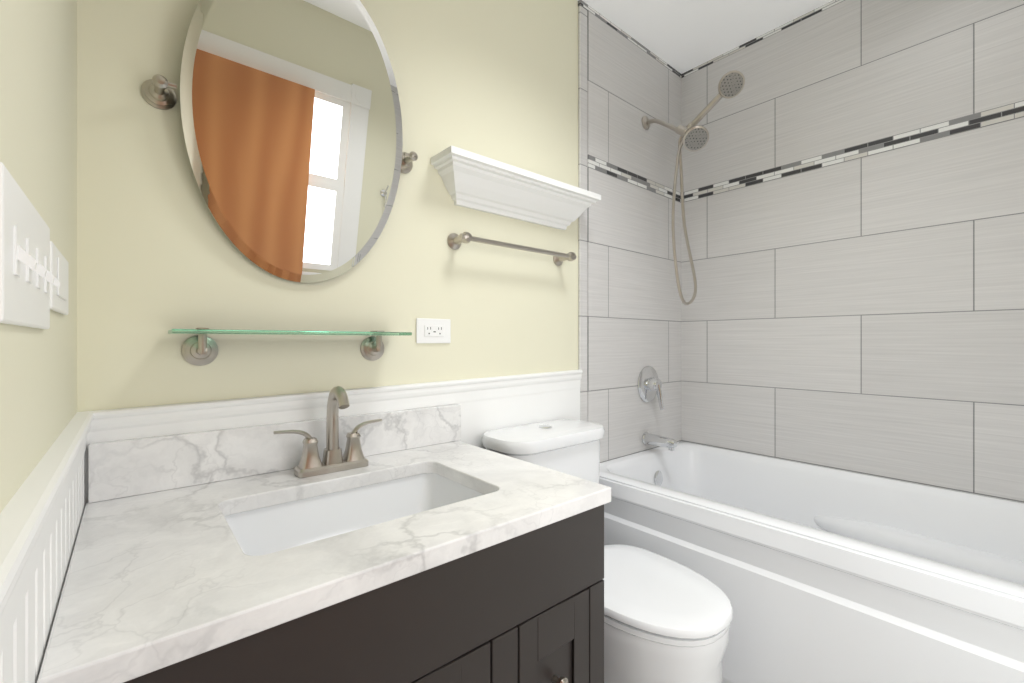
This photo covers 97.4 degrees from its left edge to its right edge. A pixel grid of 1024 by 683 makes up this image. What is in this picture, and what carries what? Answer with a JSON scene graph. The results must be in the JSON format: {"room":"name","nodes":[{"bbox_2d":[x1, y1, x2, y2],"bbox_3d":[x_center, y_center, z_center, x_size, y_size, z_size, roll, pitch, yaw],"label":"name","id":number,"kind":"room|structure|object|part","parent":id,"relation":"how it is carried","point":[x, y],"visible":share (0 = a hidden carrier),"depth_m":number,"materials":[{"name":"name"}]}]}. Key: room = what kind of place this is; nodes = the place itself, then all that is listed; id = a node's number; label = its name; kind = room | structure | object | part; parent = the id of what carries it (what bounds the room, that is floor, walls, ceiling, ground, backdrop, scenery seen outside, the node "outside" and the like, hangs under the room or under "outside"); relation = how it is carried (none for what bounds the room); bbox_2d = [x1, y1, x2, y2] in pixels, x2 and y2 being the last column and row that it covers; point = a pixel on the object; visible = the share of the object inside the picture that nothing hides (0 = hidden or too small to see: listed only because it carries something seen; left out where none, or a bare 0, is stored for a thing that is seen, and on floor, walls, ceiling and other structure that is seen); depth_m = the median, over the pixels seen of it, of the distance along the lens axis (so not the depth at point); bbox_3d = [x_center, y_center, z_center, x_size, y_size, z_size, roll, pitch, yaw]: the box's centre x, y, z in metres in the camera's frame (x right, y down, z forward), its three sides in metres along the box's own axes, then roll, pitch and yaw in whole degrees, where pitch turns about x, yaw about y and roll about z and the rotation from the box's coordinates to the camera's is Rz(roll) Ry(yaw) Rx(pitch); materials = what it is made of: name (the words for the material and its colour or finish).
{"room":"bathroom","nodes":[
{"label":"bathroom","id":0,"kind":"room"},
{"bbox_2d":[0,0,76,512],"bbox_3d":[-0.345,-0.157,0.207,0.100,2.430,1.660,0,0,-40],"label":"wall","id":1,"kind":"structure","parent":0,"point":[38,160],"depth_m":0.52,"materials":[{"name":"beige paint"}]},
{"bbox_2d":[0,162,67,328],"bbox_3d":[-0.446,-0.061,0.418,0.018,0.100,0.385,0,0,-40],"label":"switch plate","id":2,"kind":"object","parent":1,"relation":"attached to","point":[33,276],"visible":1,"depth_m":0.35,"materials":[{"name":"white plastic"}]},
{"bbox_2d":[0,453,84,682],"bbox_3d":[-0.335,0.620,0.282,0.012,0.876,1.560,0,0,-40],"label":"wainscot","id":3,"kind":"structure","parent":1,"relation":"attached to","point":[22,655],"depth_m":0.46,"materials":[{"name":"white paint"}]},
{"bbox_2d":[0,412,93,655],"bbox_3d":[-0.330,0.173,0.286,0.025,0.072,1.560,0,0,-40],"label":"trim","id":4,"kind":"structure","parent":1,"relation":"attached to","point":[30,513],"depth_m":0.39,"materials":[{"name":"white paint"}]},
{"bbox_2d":[77,0,577,411],"bbox_3d":[0.016,-0.157,1.597,2.448,2.430,0.207,0,0,-40],"label":"wall","id":5,"kind":"structure","parent":0,"point":[159,254],"depth_m":1.11,"materials":[{"name":"beige paint"}]},
{"bbox_3d":[-0.725,-0.522,0.925,0.060,0.060,0.073,0,0,-40],"label":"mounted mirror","id":6,"kind":"part","parent":5,"relation":"part of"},
{"bbox_2d":[88,404,460,503],"bbox_3d":[-0.490,0.254,1.141,0.852,0.112,0.020,0,0,-40],"label":"backsplash","id":7,"kind":"structure","parent":5,"relation":"attached to","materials":[{"name":"stone"}]},
{"bbox_2d":[168,328,411,365],"bbox_3d":[-0.501,0.012,1.079,0.510,0.083,0.128,0,0,-40],"label":"glass shelf","id":8,"kind":"object","parent":5,"relation":"attached to","point":[200,348],"visible":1,"depth_m":1.00,"materials":[{"name":"green glass"}]},
{"bbox_3d":[-0.498,-0.020,1.076,0.510,0.008,0.118,0,0,-40],"label":"pane","id":9,"kind":"part","parent":8,"relation":"part of","materials":[{"name":"clear glass"}]},
{"bbox_3d":[-0.496,-0.523,1.090,0.498,0.756,0.007,0,7,-40],"label":"mirror","id":10,"kind":"part","parent":5,"relation":"part of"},
{"bbox_2d":[77,370,582,448],"bbox_3d":[-0.281,0.161,1.333,1.454,0.096,0.025,0,0,-40],"label":"trim","id":11,"kind":"structure","parent":5,"relation":"attached to","point":[107,425],"depth_m":1.11,"materials":[{"name":"white paint"}]},
{"bbox_2d":[85,388,579,504],"bbox_3d":[-0.285,0.620,1.338,1.454,0.875,0.012,0,0,-40],"label":"wainscot","id":12,"kind":"structure","parent":5,"relation":"attached to","point":[479,418],"depth_m":1.57,"materials":[{"name":"white paint"}]},
{"bbox_3d":[-0.296,-0.522,1.289,0.060,0.060,0.073,0,0,-40],"label":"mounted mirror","id":13,"kind":"part","parent":5,"relation":"part of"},
{"bbox_2d":[416,318,450,342],"bbox_3d":[-0.239,-0.032,1.380,0.120,0.076,0.008,0,0,-40],"label":"electrical outlet","id":14,"kind":"object","parent":5,"relation":"attached to","point":[429,330],"visible":1,"depth_m":1.37,"materials":[{"name":"white plastic"}]},
{"bbox_2d":[447,232,575,265],"bbox_3d":[0.024,-0.318,1.552,0.526,0.052,0.084,0,0,-40],"label":"towel rail","id":15,"kind":"object","parent":5,"relation":"attached to","point":[454,241],"visible":1,"depth_m":1.47,"materials":[{"name":"silver metal"}]},
{"bbox_2d":[431,145,600,229],"bbox_3d":[0.047,-0.498,1.552,0.676,0.128,0.115,0,0,-40],"label":"shelf","id":16,"kind":"object","parent":5,"relation":"attached to","point":[474,181],"depth_m":1.49,"materials":[{"name":"white paint"}]},
{"bbox_2d":[578,6,587,421],"bbox_3d":[0.287,-0.146,1.824,0.048,2.408,0.012,0,0,-40],"label":"trim","id":17,"kind":"structure","parent":5,"relation":"attached to","point":[583,184],"depth_m":1.82,"materials":[{"name":"white tile"}]},
{"bbox_2d":[578,0,680,77],"bbox_3d":[0.572,-1.361,2.065,0.794,0.022,0.013,0,0,-40],"label":"tile border","id":18,"kind":"object","parent":5,"relation":"attached to","point":[584,5],"depth_m":2.00,"materials":[{"name":"tile"}]},
{"bbox_2d":[588,11,680,192],"bbox_3d":[0.591,-1.056,2.081,0.744,0.588,0.012,0,0,-40],"label":"wall tiles","id":19,"kind":"structure","parent":5,"relation":"attached to","point":[630,84],"depth_m":2.02,"materials":[{"name":"white tile"}]},
{"bbox_2d":[588,167,680,462],"bbox_3d":[0.591,0.173,2.081,0.744,1.770,0.012,0,0,-40],"label":"wall tiles","id":20,"kind":"structure","parent":5,"relation":"attached to","point":[634,314],"depth_m":2.02,"materials":[{"name":"white tile"}]},
{"bbox_2d":[637,366,663,409],"bbox_3d":[0.662,0.216,2.084,0.170,0.202,0.075,0,0,-40],"label":"valve","id":21,"kind":"object","parent":20,"relation":"attached to","point":[649,384],"visible":1,"depth_m":2.07,"materials":[{"name":"silver metal"}]},
{"bbox_2d":[642,432,676,450],"bbox_3d":[0.673,0.452,2.041,0.060,0.061,0.154,0,0,-40],"label":"spout","id":22,"kind":"object","parent":20,"relation":"attached to","point":[670,444],"visible":1,"depth_m":2.02,"materials":[{"name":"silver metal"}]},
{"bbox_2d":[642,70,744,304],"bbox_3d":[0.767,-0.616,1.938,0.130,0.919,0.434,0,0,-40],"label":"shower","id":23,"kind":"object","parent":20,"relation":"attached to","point":[730,85],"visible":1,"depth_m":1.93,"materials":[{"name":"silver metal"}]},
{"bbox_2d":[588,155,680,201],"bbox_3d":[0.591,-0.737,2.081,0.744,0.050,0.013,0,0,-40],"label":"tile border","id":24,"kind":"object","parent":5,"relation":"attached to","point":[597,164],"depth_m":2.02,"materials":[{"name":"tile"}]},
{"bbox_2d":[577,0,832,73],"bbox_3d":[0.518,-1.412,1.005,2.448,0.080,1.760,0,0,-40],"label":"ceiling","id":25,"kind":"structure","parent":0,"point":[681,36],"depth_m":1.93,"materials":[{"name":"white paint"}]},
{"bbox_3d":[0.518,1.098,1.005,2.448,0.080,1.760,0,0,-40],"label":"floor","id":26,"kind":"structure","parent":0,"visible":0},
{"bbox_2d":[37,386,610,682],"bbox_3d":[-0.299,0.581,0.912,0.856,0.953,0.618,0,0,-40],"label":"bathroom vanity","id":27,"kind":"object","parent":26,"relation":"on","point":[421,545],"visible":1,"depth_m":0.77,"materials":[{"name":"stone"}]},
{"bbox_2d":[273,386,382,478],"bbox_3d":[-0.414,0.207,1.065,0.255,0.205,0.117,0,0,-40],"label":"faucet","id":28,"kind":"object","parent":27,"relation":"on","point":[353,464],"depth_m":1.07,"materials":[{"name":"silver metal"}]},
{"bbox_3d":[-0.123,0.426,0.708,0.827,0.168,0.020,0,0,-40],"label":"rail","id":29,"kind":"part","parent":27,"relation":"part of","materials":[{"name":"grey"}]},
{"bbox_3d":[-0.133,0.721,0.700,0.237,0.418,0.020,0,0,-40],"label":"door","id":30,"kind":"part","parent":27,"relation":"part of","materials":[{"name":"grey wood"}]},
{"bbox_3d":[0.081,0.648,0.880,0.194,0.272,0.020,0,0,-40],"label":"drawer","id":31,"kind":"part","parent":27,"relation":"part of","materials":[{"name":"grey wood"}]},
{"bbox_3d":[0.092,0.658,0.867,0.028,0.028,0.029,0,0,-40],"label":"knob","id":32,"kind":"part","parent":27,"relation":"part of","materials":[{"name":"silver metal"}]},
{"bbox_2d":[482,419,732,682],"bbox_3d":[0.273,0.672,1.334,0.456,0.772,0.715,0,0,-40],"label":"toilet","id":33,"kind":"object","parent":26,"relation":"on","point":[666,620],"visible":0.6,"depth_m":1.13,"materials":[{"name":"white ceramic"}]},
{"bbox_3d":[0.115,0.315,1.520,0.456,0.049,0.226,0,0,-40],"label":"tank lid","id":34,"kind":"part","parent":33,"relation":"part of","materials":[{"name":"white ceramic"}]},
{"bbox_3d":[0.360,0.667,1.232,0.358,0.027,0.447,0,0,-40],"label":"lid","id":35,"kind":"part","parent":33,"relation":"part of","materials":[{"name":"white ceramic"}]},
{"bbox_2d":[599,441,1023,682],"bbox_3d":[1.058,0.783,1.463,0.796,0.550,1.533,0,0,-40],"label":"bathtub","id":36,"kind":"object","parent":26,"relation":"on","point":[817,574],"visible":0.96,"depth_m":1.30,"materials":[{"name":"white ceramic"}]},
{"bbox_3d":[1.446,-0.157,1.726,0.100,2.430,1.660,0,0,-40],"label":"wall","id":37,"kind":"structure","parent":0,"visible":0},
{"bbox_2d":[681,0,844,77],"bbox_3d":[1.370,-1.361,1.727,0.013,0.022,1.560,0,0,-40],"label":"tile border","id":38,"kind":"object","parent":37,"relation":"attached to","point":[774,31],"depth_m":2.00,"materials":[{"name":"tile"}]},
{"bbox_2d":[681,0,1023,191],"bbox_3d":[1.371,-1.056,1.728,0.012,0.588,1.560,0,0,-40],"label":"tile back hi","id":39,"kind":"structure","parent":37,"relation":"attached to","point":[845,74],"depth_m":1.76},
{"bbox_2d":[681,117,1023,502],"bbox_3d":[1.371,0.173,1.728,0.012,1.770,1.560,0,0,-40],"label":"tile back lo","id":40,"kind":"structure","parent":37,"relation":"attached to","point":[864,315],"depth_m":1.71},
{"bbox_2d":[684,101,1023,201],"bbox_3d":[1.370,-0.737,1.727,0.013,0.050,1.560,0,0,-40],"label":"tile border","id":41,"kind":"object","parent":37,"relation":"attached to","point":[982,119],"depth_m":1.71,"materials":[{"name":"tile"}]}
]}

